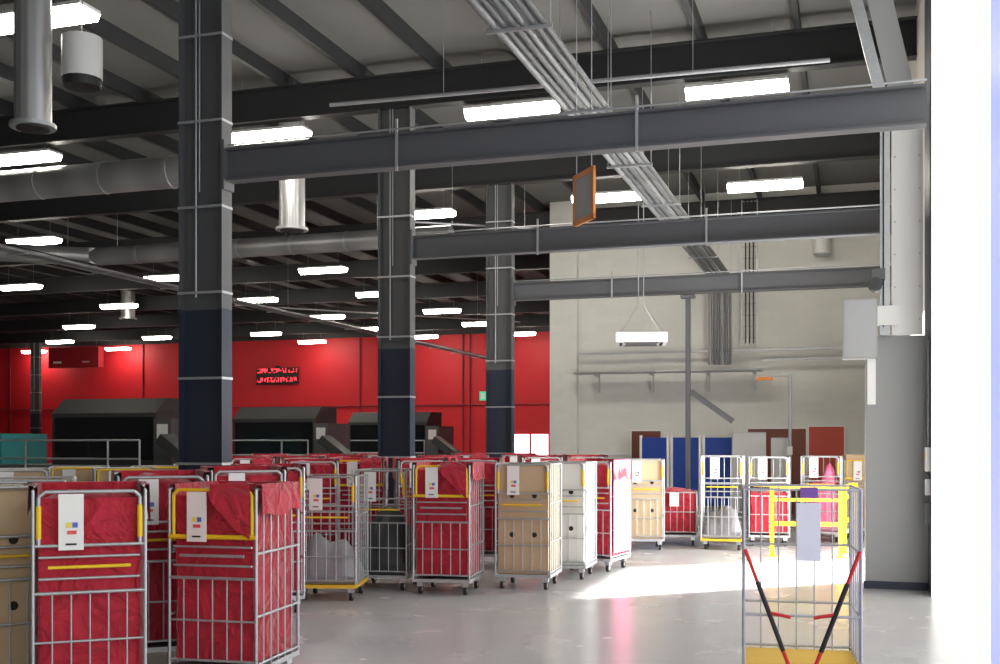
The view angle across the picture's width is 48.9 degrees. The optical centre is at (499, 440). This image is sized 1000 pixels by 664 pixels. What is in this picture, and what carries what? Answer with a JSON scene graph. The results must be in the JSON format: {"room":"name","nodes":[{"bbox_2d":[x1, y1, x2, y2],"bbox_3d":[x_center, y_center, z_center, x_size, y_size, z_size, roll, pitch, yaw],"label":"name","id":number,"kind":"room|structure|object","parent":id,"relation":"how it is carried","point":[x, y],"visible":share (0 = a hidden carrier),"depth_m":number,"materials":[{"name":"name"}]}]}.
{"room":"mail sorting warehouse","nodes":[
{"label":"mail sorting warehouse","id":0,"kind":"room"},
{"bbox_2d":[0,326,549,462],"bbox_3d":[-15.476,-2.370,65.977,54.400,8.600,0.300,0,0,18],"label":"wall","id":1,"kind":"structure","parent":0,"point":[328,371],"depth_m":64.38,"materials":[{"name":"red paint"}]},
{"bbox_2d":[0,334,549,452],"bbox_3d":[-17.026,-2.020,66.251,42.139,7.900,0.100,0,0,18],"label":"beam","id":2,"kind":"structure","parent":1,"relation":"attached to","point":[462,404],"depth_m":63.18,"materials":[{"name":"red"}]},
{"bbox_2d":[256,366,298,384],"bbox_3d":[-13.136,-3.888,64.952,2.750,1.100,0.150,0,0,18],"label":"display sign","id":3,"kind":"object","parent":1,"relation":"attached to","point":[278,375],"visible":1,"depth_m":64.87,"materials":[{"name":"black plastic"}]},
{"bbox_2d":[515,434,547,454],"bbox_3d":[1.668,0.230,60.328,1.997,1.200,0.040,0,0,18],"label":"window","id":4,"kind":"structure","parent":1,"relation":"in","point":[524,443],"depth_m":60.30,"materials":[{"name":"white glass"}]},
{"bbox_2d":[0,0,916,343],"bbox_3d":[-20.988,-6.320,34.146,63.250,1.000,64.300,0,0,18],"label":"ceiling","id":5,"kind":"structure","parent":0,"point":[334,51],"depth_m":21.42,"materials":[{"name":"grey metal"}]},
{"bbox_2d":[0,283,42,290],"bbox_3d":[-17.522,-6.098,40.239,1.600,1.155,0.420,0,0,18],"label":"ceiling light","id":6,"kind":"object","parent":5,"relation":"hanging from","point":[20,286],"depth_m":40.08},
{"bbox_2d":[0,148,62,166],"bbox_3d":[-9.543,-6.098,21.961,1.600,1.155,0.420,0,0,18],"label":"ceiling light","id":7,"kind":"object","parent":5,"relation":"hanging from","point":[46,154],"depth_m":21.75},
{"bbox_2d":[5,235,62,244],"bbox_3d":[-13.145,-6.098,31.030,1.600,1.155,0.420,0,0,18],"label":"ceiling light","id":8,"kind":"object","parent":5,"relation":"hanging from","point":[46,239],"depth_m":30.84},
{"bbox_2d":[0,0,100,34],"bbox_3d":[-6.151,-6.098,14.710,1.600,1.155,0.420,0,0,18],"label":"ceiling light","id":9,"kind":"object","parent":5,"relation":"hanging from","point":[66,13],"depth_m":14.49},
{"bbox_2d":[9,0,102,133],"bbox_3d":[-5.370,-5.219,13.296,1.088,2.912,0.531,0,0,1],"label":"air duct","id":10,"kind":"object","parent":5,"relation":"hanging from","point":[81,51],"visible":1,"depth_m":13.13,"materials":[{"name":"metal"}]},
{"bbox_2d":[49,346,103,367],"bbox_3d":[-26.298,-5.614,68.218,3.700,2.121,0.510,0,0,18],"label":"banner sign","id":11,"kind":"object","parent":5,"relation":"hanging from","point":[62,357],"visible":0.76,"depth_m":67.93,"materials":[{"name":"red"}]},
{"bbox_2d":[0,155,243,202],"bbox_3d":[-11.157,-5.070,22.332,13.530,0.608,0.624,0,0,18],"label":"air duct","id":12,"kind":"object","parent":5,"relation":"hanging from","point":[153,173],"visible":0.68,"depth_m":21.04,"materials":[{"name":"metal"}]},
{"bbox_2d":[119,290,136,319],"bbox_3d":[-16.233,-6.132,48.000,0.731,1.670,0.750,0,0,18],"label":"air duct","id":13,"kind":"object","parent":5,"relation":"hanging from","point":[126,296],"visible":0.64,"depth_m":47.75,"materials":[{"name":"metal"}]},
{"bbox_2d":[0,215,453,265],"bbox_3d":[-11.454,-5.676,27.645,20.620,1.998,3.963,0,0,-2],"label":"air duct","id":14,"kind":"object","parent":5,"relation":"hanging from","point":[346,241],"visible":0.7,"depth_m":27.82,"materials":[{"name":"metal"}]},
{"bbox_2d":[0,242,485,358],"bbox_3d":[-6.985,-4.419,38.967,0.600,0.167,42.000,0,0,18],"label":"cable tray","id":15,"kind":"object","parent":5,"relation":"hanging from","point":[3,248],"visible":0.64,"depth_m":30.75,"materials":[{"name":"grey"}]},
{"bbox_2d":[232,77,311,143],"bbox_3d":[-4.285,-6.098,20.316,1.600,1.155,0.420,0,0,18],"label":"ceiling light","id":16,"kind":"object","parent":5,"relation":"hanging from","point":[296,130],"depth_m":20.13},
{"bbox_2d":[276,121,307,233],"bbox_3d":[-4.160,-5.433,22.000,0.634,2.485,0.650,0,0,18],"label":"air duct","id":17,"kind":"object","parent":5,"relation":"hanging from","point":[291,192],"visible":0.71,"depth_m":21.79,"materials":[{"name":"metal"}]},
{"bbox_2d":[298,265,347,274],"bbox_3d":[-5.835,-6.098,36.262,1.600,1.155,0.420,0,0,18],"label":"ceiling light","id":18,"kind":"object","parent":5,"relation":"hanging from","point":[335,268],"depth_m":36.10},
{"bbox_2d":[415,207,455,219],"bbox_3d":[-1.915,-6.098,27.355,1.600,1.155,0.420,0,0,18],"label":"ceiling light","id":19,"kind":"object","parent":5,"relation":"hanging from","point":[442,212],"depth_m":27.11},
{"bbox_2d":[464,54,560,120],"bbox_3d":[0.205,-6.098,18.786,1.600,1.155,0.420,0,0,18],"label":"ceiling light","id":20,"kind":"object","parent":5,"relation":"hanging from","point":[545,105],"depth_m":18.63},
{"bbox_2d":[235,0,829,322],"bbox_3d":[-2.775,-5.734,28.894,10.806,1.881,30.324,0,0,-7],"label":"pipe","id":21,"kind":"object","parent":5,"relation":"hanging from","point":[822,60],"visible":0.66,"depth_m":15.70,"materials":[{"name":"metal"}]},
{"bbox_2d":[573,153,595,226],"bbox_3d":[0.953,-2.823,12.263,0.030,0.796,0.585,0,0,-20],"label":"hanging sign","id":22,"kind":"object","parent":5,"relation":"hanging from","point":[584,196],"depth_m":12.27,"materials":[{"name":"grey paint"}]},
{"bbox_2d":[468,0,731,364],"bbox_3d":[1.965,-4.348,17.013,0.720,4.655,25.610,0,0,18],"label":"cable tray","id":23,"kind":"object","parent":5,"relation":"hanging from","point":[508,10],"visible":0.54,"depth_m":13.91,"materials":[{"name":"grey"}]},
{"bbox_2d":[571,188,640,202],"bbox_3d":[2.476,-6.098,25.457,1.600,1.155,0.420,0,0,18],"label":"ceiling light","id":24,"kind":"object","parent":5,"relation":"hanging from","point":[621,195],"depth_m":25.24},
{"bbox_2d":[616,104,666,346],"bbox_3d":[2.692,-4.258,21.000,0.950,4.834,0.950,0,0,6],"label":"heater","id":25,"kind":"object","parent":5,"relation":"hanging from","point":[625,339],"visible":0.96,"depth_m":20.57,"materials":[{"name":"white metal"}]},
{"bbox_2d":[685,75,788,100],"bbox_3d":[3.807,-6.098,17.669,1.600,1.155,0.420,0,0,18],"label":"ceiling light","id":26,"kind":"object","parent":5,"relation":"hanging from","point":[773,84],"depth_m":17.51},
{"bbox_2d":[727,169,802,192],"bbox_3d":[5.846,-6.098,24.269,1.600,1.155,0.420,0,0,18],"label":"ceiling light","id":27,"kind":"object","parent":5,"relation":"hanging from","point":[739,186],"depth_m":24.12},
{"bbox_2d":[850,0,922,335],"bbox_3d":[4.890,-4.039,14.237,1.098,5.337,0.220,0,0,18],"label":"door track","id":28,"kind":"object","parent":5,"relation":"attached to","point":[904,314],"visible":0.92,"depth_m":14.20,"materials":[{"name":"white metal"}]},
{"bbox_2d":[843,298,876,403],"bbox_3d":[4.624,-1.140,14.130,0.420,1.340,0.225,0,0,18],"label":"electrical box","id":29,"kind":"object","parent":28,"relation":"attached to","point":[859,315],"visible":1,"depth_m":14.03,"materials":[{"name":"grey paint"}]},
{"bbox_2d":[147,512,965,663],"bbox_3d":[-14.915,2.030,32.208,76.000,0.200,64.300,0,0,18],"label":"floor","id":30,"kind":"structure","parent":0,"point":[680,602],"depth_m":12.10,"materials":[{"name":"concrete"}]},
{"bbox_2d":[0,481,35,663],"bbox_3d":[-3.949,1.129,8.452,0.743,1.597,0.844,0,0,-31],"label":"roll cage","id":31,"kind":"object","parent":30,"relation":"on","point":[28,483],"visible":0.26,"depth_m":8.20,"materials":[{"name":"metal"}]},
{"bbox_2d":[0,485,30,663],"bbox_3d":[-3.953,1.040,8.460,0.662,1.370,0.732,0,0,-31],"label":"cardboard","id":32,"kind":"object","parent":31,"relation":"in","point":[14,520],"visible":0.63,"depth_m":8.23,"materials":[{"name":"brown"}]},
{"bbox_2d":[0,468,50,479],"bbox_3d":[-5.980,1.134,13.592,0.742,1.587,0.844,0,0,-26],"label":"roll cage","id":33,"kind":"object","parent":30,"relation":"on","point":[3,473],"visible":0.13,"depth_m":13.26,"materials":[{"name":"metal"}]},
{"bbox_2d":[30,343,41,433],"bbox_3d":[-27.552,-1.945,65.306,0.750,7.750,0.400,0,0,18],"label":"steel column","id":34,"kind":"structure","parent":30,"relation":"on","point":[35,348],"depth_m":65.28,"materials":[{"name":"metal"}]},
{"bbox_2d":[0,476,76,484],"bbox_3d":[-4.082,1.124,9.552,0.743,1.607,0.844,0,0,-20],"label":"roll cage","id":35,"kind":"object","parent":30,"relation":"on","point":[39,478],"visible":0.19,"depth_m":9.40,"materials":[{"name":"metal"}]},
{"bbox_2d":[49,466,109,478],"bbox_3d":[-5.633,1.134,14.752,0.743,1.587,0.844,0,0,-19],"label":"roll cage","id":36,"kind":"object","parent":30,"relation":"on","point":[66,470],"visible":0.21,"depth_m":14.33,"materials":[{"name":"metal"}]},
{"bbox_2d":[53,468,91,481],"bbox_3d":[-5.636,1.045,14.760,0.662,1.360,0.732,0,0,-19],"label":"cardboard","id":37,"kind":"object","parent":36,"relation":"in","point":[81,474],"visible":0.02,"depth_m":14.42,"materials":[{"name":"brown"}]},
{"bbox_2d":[31,484,146,663],"bbox_3d":[-2.941,1.129,7.892,0.742,1.597,0.844,0,0,-20],"label":"roll cage","id":38,"kind":"object","parent":30,"relation":"on","point":[70,504],"visible":0.91,"depth_m":7.49,"materials":[{"name":"metal"}]},
{"bbox_2d":[27,481,150,663],"bbox_3d":[-2.956,0.997,7.931,0.802,1.395,0.795,0,0,-20],"label":"bag","id":39,"kind":"object","parent":38,"relation":"in","point":[108,517],"visible":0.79,"depth_m":7.59,"materials":[{"name":"red fabric"}]},
{"bbox_2d":[0,398,178,469],"bbox_3d":[-11.437,0.355,31.442,8.800,3.150,3.030,0,0,18],"label":"machine","id":40,"kind":"object","parent":30,"relation":"on","point":[125,432],"visible":0.46,"depth_m":31.19,"materials":[{"name":"grey"}]},
{"bbox_2d":[92,467,156,480],"bbox_3d":[-4.782,1.134,13.992,0.742,1.587,0.844,0,0,-22],"label":"roll cage","id":41,"kind":"object","parent":30,"relation":"on","point":[109,469],"visible":0.18,"depth_m":13.72,"materials":[{"name":"metal"}]},
{"bbox_2d":[114,473,208,652],"bbox_3d":[-2.970,1.109,9.612,0.742,1.637,0.844,0,0,-21],"label":"roll cage","id":42,"kind":"object","parent":30,"relation":"on","point":[152,645],"visible":0.24,"depth_m":9.21,"materials":[{"name":"metal"}]},
{"bbox_2d":[111,469,210,640],"bbox_3d":[-2.984,0.976,9.651,0.807,1.439,0.795,0,0,-21],"label":"bag","id":43,"kind":"object","parent":42,"relation":"in","point":[155,569],"visible":0.27,"depth_m":9.29,"materials":[{"name":"red fabric"}]},
{"bbox_2d":[177,0,232,469],"bbox_3d":[-3.641,-1.945,13.590,0.750,7.750,0.400,0,0,18],"label":"column","id":44,"kind":"object","parent":30,"relation":"on","point":[205,38],"visible":0.77,"depth_m":13.57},
{"bbox_2d":[168,487,299,663],"bbox_3d":[-2.114,1.144,8.791,0.742,1.567,0.844,0,0,13],"label":"roll cage","id":45,"kind":"object","parent":30,"relation":"on","point":[196,499],"visible":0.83,"depth_m":8.43,"materials":[{"name":"metal"}]},
{"bbox_2d":[167,481,300,661],"bbox_3d":[-2.114,1.006,8.790,0.802,1.377,0.881,0,0,13],"label":"bag","id":46,"kind":"object","parent":45,"relation":"in","point":[228,502],"visible":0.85,"depth_m":8.48,"materials":[{"name":"red fabric"}]},
{"bbox_2d":[208,469,285,480],"bbox_3d":[-2.660,1.109,11.392,0.742,1.637,0.844,0,0,-21],"label":"roll cage","id":47,"kind":"object","parent":30,"relation":"on","point":[234,475],"visible":0.13,"depth_m":10.98,"materials":[{"name":"metal"}]},
{"bbox_2d":[200,465,287,480],"bbox_3d":[-2.676,0.976,11.430,0.806,1.437,0.795,0,0,-21],"label":"bag","id":48,"kind":"object","parent":47,"relation":"in","point":[268,476],"visible":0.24,"depth_m":11.24,"materials":[{"name":"red fabric"}]},
{"bbox_2d":[232,458,274,463],"bbox_3d":[-4.293,1.109,18.891,0.742,1.637,0.844,0,0,-18],"label":"roll cage","id":49,"kind":"object","parent":30,"relation":"on","point":[242,460],"visible":0.08,"depth_m":18.46,"materials":[{"name":"metal"}]},
{"bbox_2d":[232,456,275,465],"bbox_3d":[-4.292,0.973,18.890,0.802,1.444,0.881,0,0,-18],"label":"bag","id":50,"kind":"object","parent":49,"relation":"in","point":[255,459],"visible":0.18,"depth_m":18.55,"materials":[{"name":"red fabric"}]},
{"bbox_2d":[232,407,354,455],"bbox_3d":[-7.652,0.355,39.249,7.326,3.150,3.030,0,0,18],"label":"machine","id":51,"kind":"object","parent":30,"relation":"on","point":[294,431],"visible":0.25,"depth_m":39.18,"materials":[{"name":"grey"}]},
{"bbox_2d":[287,466,304,611],"bbox_3d":[-2.655,1.109,12.591,0.742,1.637,0.844,0,0,-17],"label":"roll cage","id":52,"kind":"object","parent":30,"relation":"on","point":[302,471],"visible":0.25,"depth_m":12.31,"materials":[{"name":"metal"}]},
{"bbox_2d":[231,463,306,589],"bbox_3d":[-2.665,0.976,12.632,0.803,1.438,0.795,0,0,-17],"label":"bag","id":53,"kind":"object","parent":52,"relation":"in","point":[293,474],"visible":0.2,"depth_m":12.36,"materials":[{"name":"red fabric"}]},
{"bbox_2d":[285,461,337,540],"bbox_3d":[-2.796,1.109,16.191,0.742,1.637,0.844,0,0,-15],"label":"roll cage","id":54,"kind":"object","parent":30,"relation":"on","point":[307,463],"visible":0.16,"depth_m":15.87,"materials":[{"name":"metal"}]},
{"bbox_2d":[281,458,339,553],"bbox_3d":[-2.806,0.976,16.232,0.806,1.438,0.795,0,0,-15],"label":"bag","id":55,"kind":"object","parent":54,"relation":"in","point":[315,468],"visible":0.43,"depth_m":15.91,"materials":[{"name":"red fabric"}]},
{"bbox_2d":[302,474,368,600],"bbox_3d":[-2.068,1.174,13.611,0.742,1.507,0.844,0,0,3],"label":"roll cage","id":56,"kind":"object","parent":30,"relation":"on","point":[315,482],"visible":0.73,"depth_m":13.22,"materials":[{"name":"grey metal"}]},
{"bbox_2d":[305,533,362,583],"bbox_3d":[-2.068,1.423,13.620,0.640,0.595,0.710,0,0,3],"label":"sacks","id":57,"kind":"object","parent":56,"relation":"in","point":[321,541],"visible":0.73,"depth_m":13.32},
{"bbox_2d":[338,459,386,550],"bbox_3d":[-2.172,1.109,17.311,0.742,1.637,0.844,0,0,-3],"label":"roll cage","id":58,"kind":"object","parent":30,"relation":"on","point":[351,464],"visible":0.24,"depth_m":16.91,"materials":[{"name":"metal"}]},
{"bbox_2d":[336,457,387,549],"bbox_3d":[-2.173,0.972,17.309,0.802,1.446,0.881,0,0,-3],"label":"bag","id":59,"kind":"object","parent":58,"relation":"in","point":[365,462],"visible":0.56,"depth_m":16.96,"materials":[{"name":"red fabric"}]},
{"bbox_2d":[352,468,416,589],"bbox_3d":[-1.486,1.149,14.571,0.742,1.557,0.844,0,0,10],"label":"roll cage","id":60,"kind":"object","parent":30,"relation":"on","point":[371,472],"visible":0.52,"depth_m":14.18,"materials":[{"name":"metal"}]},
{"bbox_2d":[360,505,415,573],"bbox_3d":[-1.484,1.281,14.580,0.640,0.878,0.710,0,0,10],"label":"sacks","id":61,"kind":"object","parent":60,"relation":"in","point":[374,527],"visible":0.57,"depth_m":14.29,"materials":[{"name":"grey"}]},
{"bbox_2d":[377,106,415,503],"bbox_3d":[-1.817,-1.945,19.306,0.750,7.750,0.400,0,0,18],"label":"column","id":62,"kind":"object","parent":30,"relation":"on","point":[396,217],"visible":0.73,"depth_m":19.29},
{"bbox_2d":[348,412,461,457],"bbox_3d":[-4.320,0.355,46.249,7.626,3.150,3.030,0,0,18],"label":"machine","id":63,"kind":"object","parent":30,"relation":"on","point":[431,438],"visible":0.3,"depth_m":46.28,"materials":[{"name":"grey"}]},
{"bbox_2d":[394,460,446,531],"bbox_3d":[-1.228,1.109,16.891,0.743,1.637,0.844,0,0,-10],"label":"roll cage","id":64,"kind":"object","parent":30,"relation":"on","point":[398,465],"visible":0.23,"depth_m":16.45,"materials":[{"name":"metal"}]},
{"bbox_2d":[392,458,447,551],"bbox_3d":[-1.236,0.976,16.932,0.807,1.438,0.795,0,0,-10],"label":"bag","id":65,"kind":"object","parent":64,"relation":"in","point":[405,464],"visible":0.1,"depth_m":16.53,"materials":[{"name":"red fabric"}]},
{"bbox_2d":[412,465,483,594],"bbox_3d":[-0.658,1.114,14.141,0.743,1.627,0.844,0,0,11],"label":"roll cage","id":66,"kind":"object","parent":30,"relation":"on","point":[431,471],"visible":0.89,"depth_m":13.79,"materials":[{"name":"metal"}]},
{"bbox_2d":[411,461,484,574],"bbox_3d":[-0.657,0.976,14.139,0.804,1.439,0.881,0,0,11],"label":"bag","id":67,"kind":"object","parent":66,"relation":"in","point":[451,475],"visible":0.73,"depth_m":13.81,"materials":[{"name":"red fabric"}]},
{"bbox_2d":[452,459,501,566],"bbox_3d":[-0.344,1.109,17.191,0.743,1.637,0.844,0,0,2],"label":"roll cage","id":68,"kind":"object","parent":30,"relation":"on","point":[487,553],"visible":0.22,"depth_m":16.79,"materials":[{"name":"metal"}]},
{"bbox_2d":[451,457,503,549],"bbox_3d":[-0.344,0.977,17.233,0.804,1.436,0.795,0,0,2],"label":"bag","id":69,"kind":"object","parent":68,"relation":"in","point":[489,479],"visible":0.12,"depth_m":16.84,"materials":[{"name":"red fabric"}]},
{"bbox_2d":[485,183,514,458],"bbox_3d":[0.007,-1.945,25.022,0.750,7.750,0.400,0,0,18],"label":"column","id":70,"kind":"object","parent":30,"relation":"on","point":[500,199],"visible":0.74,"depth_m":24.99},
{"bbox_2d":[495,462,561,589],"bbox_3d":[0.384,1.109,14.631,0.743,1.637,0.844,0,0,14],"label":"roll cage","id":71,"kind":"object","parent":30,"relation":"on","point":[512,471],"visible":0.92,"depth_m":14.29,"materials":[{"name":"metal"}]},
{"bbox_2d":[498,464,556,574],"bbox_3d":[0.386,1.020,14.640,0.662,1.410,0.732,0,0,14],"label":"cardboard","id":72,"kind":"object","parent":71,"relation":"in","point":[532,479],"visible":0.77,"depth_m":14.29,"materials":[{"name":"beige"}]},
{"bbox_2d":[521,457,562,461],"bbox_3d":[0.742,1.109,20.391,0.742,1.637,0.844,0,0,-4],"label":"roll cage","id":73,"kind":"object","parent":30,"relation":"on","point":[532,460],"visible":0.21,"depth_m":19.98,"materials":[{"name":"metal"}]},
{"bbox_2d":[517,455,563,461],"bbox_3d":[0.741,0.976,20.433,0.804,1.437,0.795,0,0,-4],"label":"bag","id":74,"kind":"object","parent":73,"relation":"in","point":[518,456],"visible":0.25,"depth_m":20.26,"materials":[{"name":"red fabric"}]},
{"bbox_2d":[537,461,596,579],"bbox_3d":[0.940,1.109,15.691,0.742,1.637,0.844,0,0,15],"label":"roll cage","id":75,"kind":"object","parent":30,"relation":"on","point":[589,564],"visible":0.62,"depth_m":15.38,"materials":[{"name":"metal"}]},
{"bbox_2d":[558,463,593,564],"bbox_3d":[0.942,1.020,15.700,0.662,1.410,0.732,0,0,15],"label":"cardboard","id":76,"kind":"object","parent":75,"relation":"in","point":[571,473],"visible":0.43,"depth_m":15.31,"materials":[{"name":"white"}]},
{"bbox_2d":[570,461,630,571],"bbox_3d":[1.477,1.114,16.612,0.742,1.627,0.844,0,0,27],"label":"roll cage","id":77,"kind":"object","parent":30,"relation":"on","point":[608,559],"visible":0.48,"depth_m":16.16,"materials":[{"name":"metal"}]},
{"bbox_2d":[565,459,630,555],"bbox_3d":[1.497,0.981,16.648,0.804,1.428,0.795,0,0,27],"label":"bag","id":78,"kind":"object","parent":77,"relation":"in","point":[620,468],"visible":0.48,"depth_m":16.27,"materials":[{"name":"red fabric"}]},
{"bbox_2d":[620,458,664,549],"bbox_3d":[2.555,1.124,19.791,0.743,1.607,0.844,0,0,3],"label":"roll cage","id":79,"kind":"object","parent":30,"relation":"on","point":[636,462],"visible":0.55,"depth_m":19.38,"materials":[{"name":"metal"}]},
{"bbox_2d":[631,461,661,538],"bbox_3d":[2.556,1.035,19.800,0.662,1.380,0.732,0,0,3],"label":"cardboard","id":80,"kind":"object","parent":79,"relation":"in","point":[650,470],"visible":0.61,"depth_m":19.43,"materials":[{"name":"beige"}]},
{"bbox_2d":[665,490,696,544],"bbox_3d":[3.330,1.433,20.693,0.742,0.988,0.840,0,0,9],"label":"roll cage","id":81,"kind":"object","parent":30,"relation":"on","point":[674,496],"visible":0.56,"depth_m":20.29,"materials":[{"name":"metal"}]},
{"bbox_2d":[665,487,694,532],"bbox_3d":[3.331,1.275,20.700,0.660,0.840,0.730,0,0,9],"label":"bag","id":82,"kind":"object","parent":81,"relation":"in","point":[676,518],"visible":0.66,"depth_m":20.35,"materials":[{"name":"red fabric"}]},
{"bbox_2d":[640,435,733,515],"bbox_3d":[4.854,0.890,28.640,2.465,2.080,0.600,0,0,18],"label":"screen","id":83,"kind":"object","parent":30,"relation":"on","point":[649,447],"visible":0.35,"depth_m":28.53,"materials":[{"name":"fabric"}]},
{"bbox_2d":[680,295,733,488],"bbox_3d":[4.454,-0.605,23.603,1.135,5.070,0.300,0,0,18],"label":"support post","id":84,"kind":"object","parent":30,"relation":"on","point":[688,392],"visible":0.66,"depth_m":23.68,"materials":[{"name":"metal"}]},
{"bbox_2d":[700,455,744,549],"bbox_3d":[4.012,1.094,19.791,0.742,1.667,0.844,0,0,14],"label":"roll cage","id":85,"kind":"object","parent":30,"relation":"on","point":[714,459],"visible":0.83,"depth_m":19.48,"materials":[{"name":"grey metal"}]},
{"bbox_2d":[704,506,741,538],"bbox_3d":[4.014,1.442,19.800,0.640,0.555,0.710,0,0,14],"label":"sacks","id":86,"kind":"object","parent":85,"relation":"in","point":[713,527],"visible":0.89,"depth_m":19.51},
{"bbox_2d":[733,432,765,508],"bbox_3d":[6.206,0.855,27.369,0.804,2.150,0.500,0,0,18],"label":"notice board","id":87,"kind":"object","parent":30,"relation":"on","point":[744,443],"visible":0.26,"depth_m":27.36,"materials":[{"name":"grey"}]},
{"bbox_2d":[747,456,789,545],"bbox_3d":[5.008,1.109,20.551,0.743,1.637,0.844,0,0,11],"label":"roll cage","id":88,"kind":"object","parent":30,"relation":"on","point":[762,460],"visible":0.81,"depth_m":20.19,"materials":[{"name":"metal"}]},
{"bbox_2d":[750,491,787,533],"bbox_3d":[5.009,1.301,20.560,0.660,0.788,0.730,0,0,11],"label":"bag","id":89,"kind":"object","parent":88,"relation":"in","point":[781,493],"visible":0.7,"depth_m":20.22,"materials":[{"name":"red fabric"}]},
{"bbox_2d":[756,374,795,521],"bbox_3d":[6.662,0.155,26.593,0.925,3.550,0.250,0,0,18],"label":"sign post","id":90,"kind":"object","parent":30,"relation":"on","point":[760,377],"visible":0.78,"depth_m":26.47,"materials":[{"name":"metal"}]},
{"bbox_2d":[771,438,787,481],"bbox_3d":[6.932,0.925,27.137,0.479,2.010,0.500,0,0,18],"label":"notice board","id":91,"kind":"object","parent":30,"relation":"on","point":[778,445],"visible":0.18,"depth_m":27.13,"materials":[{"name":"grey"}]},
{"bbox_2d":[742,484,862,663],"bbox_3d":[2.375,1.139,8.735,0.882,1.577,0.857,0,0,12],"label":"roll cage","id":92,"kind":"object","parent":30,"relation":"on","point":[808,544],"visible":1,"depth_m":8.44,"materials":[{"name":"grey metal"}]},
{"bbox_2d":[767,486,845,557],"bbox_3d":[5.091,1.345,18.300,1.260,1.170,0.160,0,0,14],"label":"barrier","id":93,"kind":"object","parent":30,"relation":"on","point":[839,524],"visible":0.83,"depth_m":18.25,"materials":[{"name":"metal"}]},
{"bbox_2d":[800,456,842,541],"bbox_3d":[6.261,1.109,21.392,0.742,1.637,0.844,0,0,20],"label":"roll cage","id":94,"kind":"object","parent":30,"relation":"on","point":[813,459],"visible":0.48,"depth_m":21.03,"materials":[{"name":"metal"}]},
{"bbox_2d":[808,463,837,530],"bbox_3d":[6.264,1.064,21.400,0.640,1.312,0.710,0,0,20],"label":"pile","id":95,"kind":"object","parent":94,"relation":"in","point":[829,470],"visible":0.24,"depth_m":21.07,"materials":[{"name":"pink fabric"}]},
{"bbox_2d":[843,483,857,552],"bbox_3d":[6.205,1.345,19.500,0.160,1.170,1.260,0,0,28],"label":"barrier","id":96,"kind":"object","parent":30,"relation":"on","point":[845,496],"visible":0.36,"depth_m":18.98,"materials":[{"name":"metal"}]},
{"bbox_2d":[843,459,864,537],"bbox_3d":[7.277,1.149,22.111,0.742,1.557,0.844,0,0,13],"label":"roll cage","id":97,"kind":"object","parent":30,"relation":"on","point":[857,464],"visible":0.21,"depth_m":21.74,"materials":[{"name":"metal"}]},
{"bbox_2d":[843,454,864,527],"bbox_3d":[7.279,1.000,22.120,0.662,1.450,0.732,0,0,13],"label":"cardboard","id":98,"kind":"object","parent":97,"relation":"in","point":[846,457],"visible":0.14,"depth_m":21.81,"materials":[{"name":"beige"}]},
{"bbox_2d":[222,78,926,192],"bbox_3d":[0.465,-3.395,12.279,8.020,0.650,0.242,0,0,18],"label":"steel beam","id":99,"kind":"structure","parent":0,"point":[902,107],"depth_m":12.09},
{"bbox_2d":[410,203,890,265],"bbox_3d":[2.398,-3.395,17.960,8.250,0.650,0.242,0,0,18],"label":"steel beam","id":100,"kind":"structure","parent":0,"point":[856,222],"depth_m":17.91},
{"bbox_2d":[512,263,890,305],"bbox_3d":[4.222,-3.395,23.676,8.250,0.650,0.242,0,0,18],"label":"steel beam","id":101,"kind":"structure","parent":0,"point":[851,277],"depth_m":23.64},
{"bbox_2d":[550,182,879,512],"bbox_3d":[5.890,-2.370,29.595,9.270,8.600,0.550,0,0,18],"label":"wall","id":102,"kind":"structure","parent":0,"point":[584,420],"depth_m":29.73,"materials":[{"name":"beige paint"}]},
{"bbox_2d":[630,430,661,457],"bbox_3d":[4.007,0.810,30.138,0.881,2.240,0.060,0,0,18],"label":"door","id":103,"kind":"structure","parent":102,"relation":"in","point":[634,434],"depth_m":30.18,"materials":[{"name":"brown"}]},
{"bbox_2d":[573,347,842,392],"bbox_3d":[5.903,-1.875,28.945,8.050,1.110,0.680,0,0,18],"label":"pipes","id":104,"kind":"object","parent":102,"relation":"attached to","point":[597,374],"visible":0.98,"depth_m":29.13,"materials":[{"name":"silver metal"}]},
{"bbox_2d":[741,199,757,343],"bbox_3d":[6.577,-4.470,29.001,0.430,3.800,0.065,0,0,18],"label":"ladder","id":105,"kind":"object","parent":102,"relation":"attached to","point":[745,201],"visible":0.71,"depth_m":28.97,"materials":[{"name":"metal"}]},
{"bbox_2d":[746,427,806,513],"bbox_3d":[7.316,0.785,29.082,1.571,2.290,0.060,0,0,18],"label":"door","id":106,"kind":"structure","parent":102,"relation":"in","point":[799,434],"depth_m":28.93,"materials":[{"name":"brown"}]},
{"bbox_2d":[813,238,830,257],"bbox_3d":[8.337,-5.244,28.505,0.440,0.940,0.500,0,0,18],"label":"vent duct","id":107,"kind":"object","parent":102,"relation":"attached to","point":[821,247],"visible":0.52,"depth_m":28.31,"materials":[{"name":"white metal"}]},
{"bbox_2d":[807,425,845,493],"bbox_3d":[8.516,0.760,28.700,0.956,2.340,0.060,0,0,18],"label":"door","id":108,"kind":"structure","parent":102,"relation":"in","point":[822,440],"depth_m":28.69,"materials":[{"name":"red"}]},
{"bbox_2d":[864,335,927,590],"bbox_3d":[5.253,0.280,14.636,0.790,3.300,0.720,0,0,18],"label":"wall","id":109,"kind":"structure","parent":0,"point":[896,426],"depth_m":14.30,"materials":[{"name":"grey paint"}]},
{"bbox_2d":[890,0,999,663],"bbox_3d":[4.684,-2.370,11.081,0.312,8.600,35.960,0,0,18],"label":"wall","id":110,"kind":"structure","parent":0,"point":[958,41],"depth_m":9.84,"materials":[{"name":"white"}]},
{"bbox_2d":[924,340,930,522],"bbox_3d":[5.378,-0.120,13.845,0.070,2.300,0.250,0,0,18],"label":"switch","id":111,"kind":"object","parent":110,"relation":"attached to","point":[927,455],"visible":1,"depth_m":13.78,"materials":[{"name":"white plastic"}]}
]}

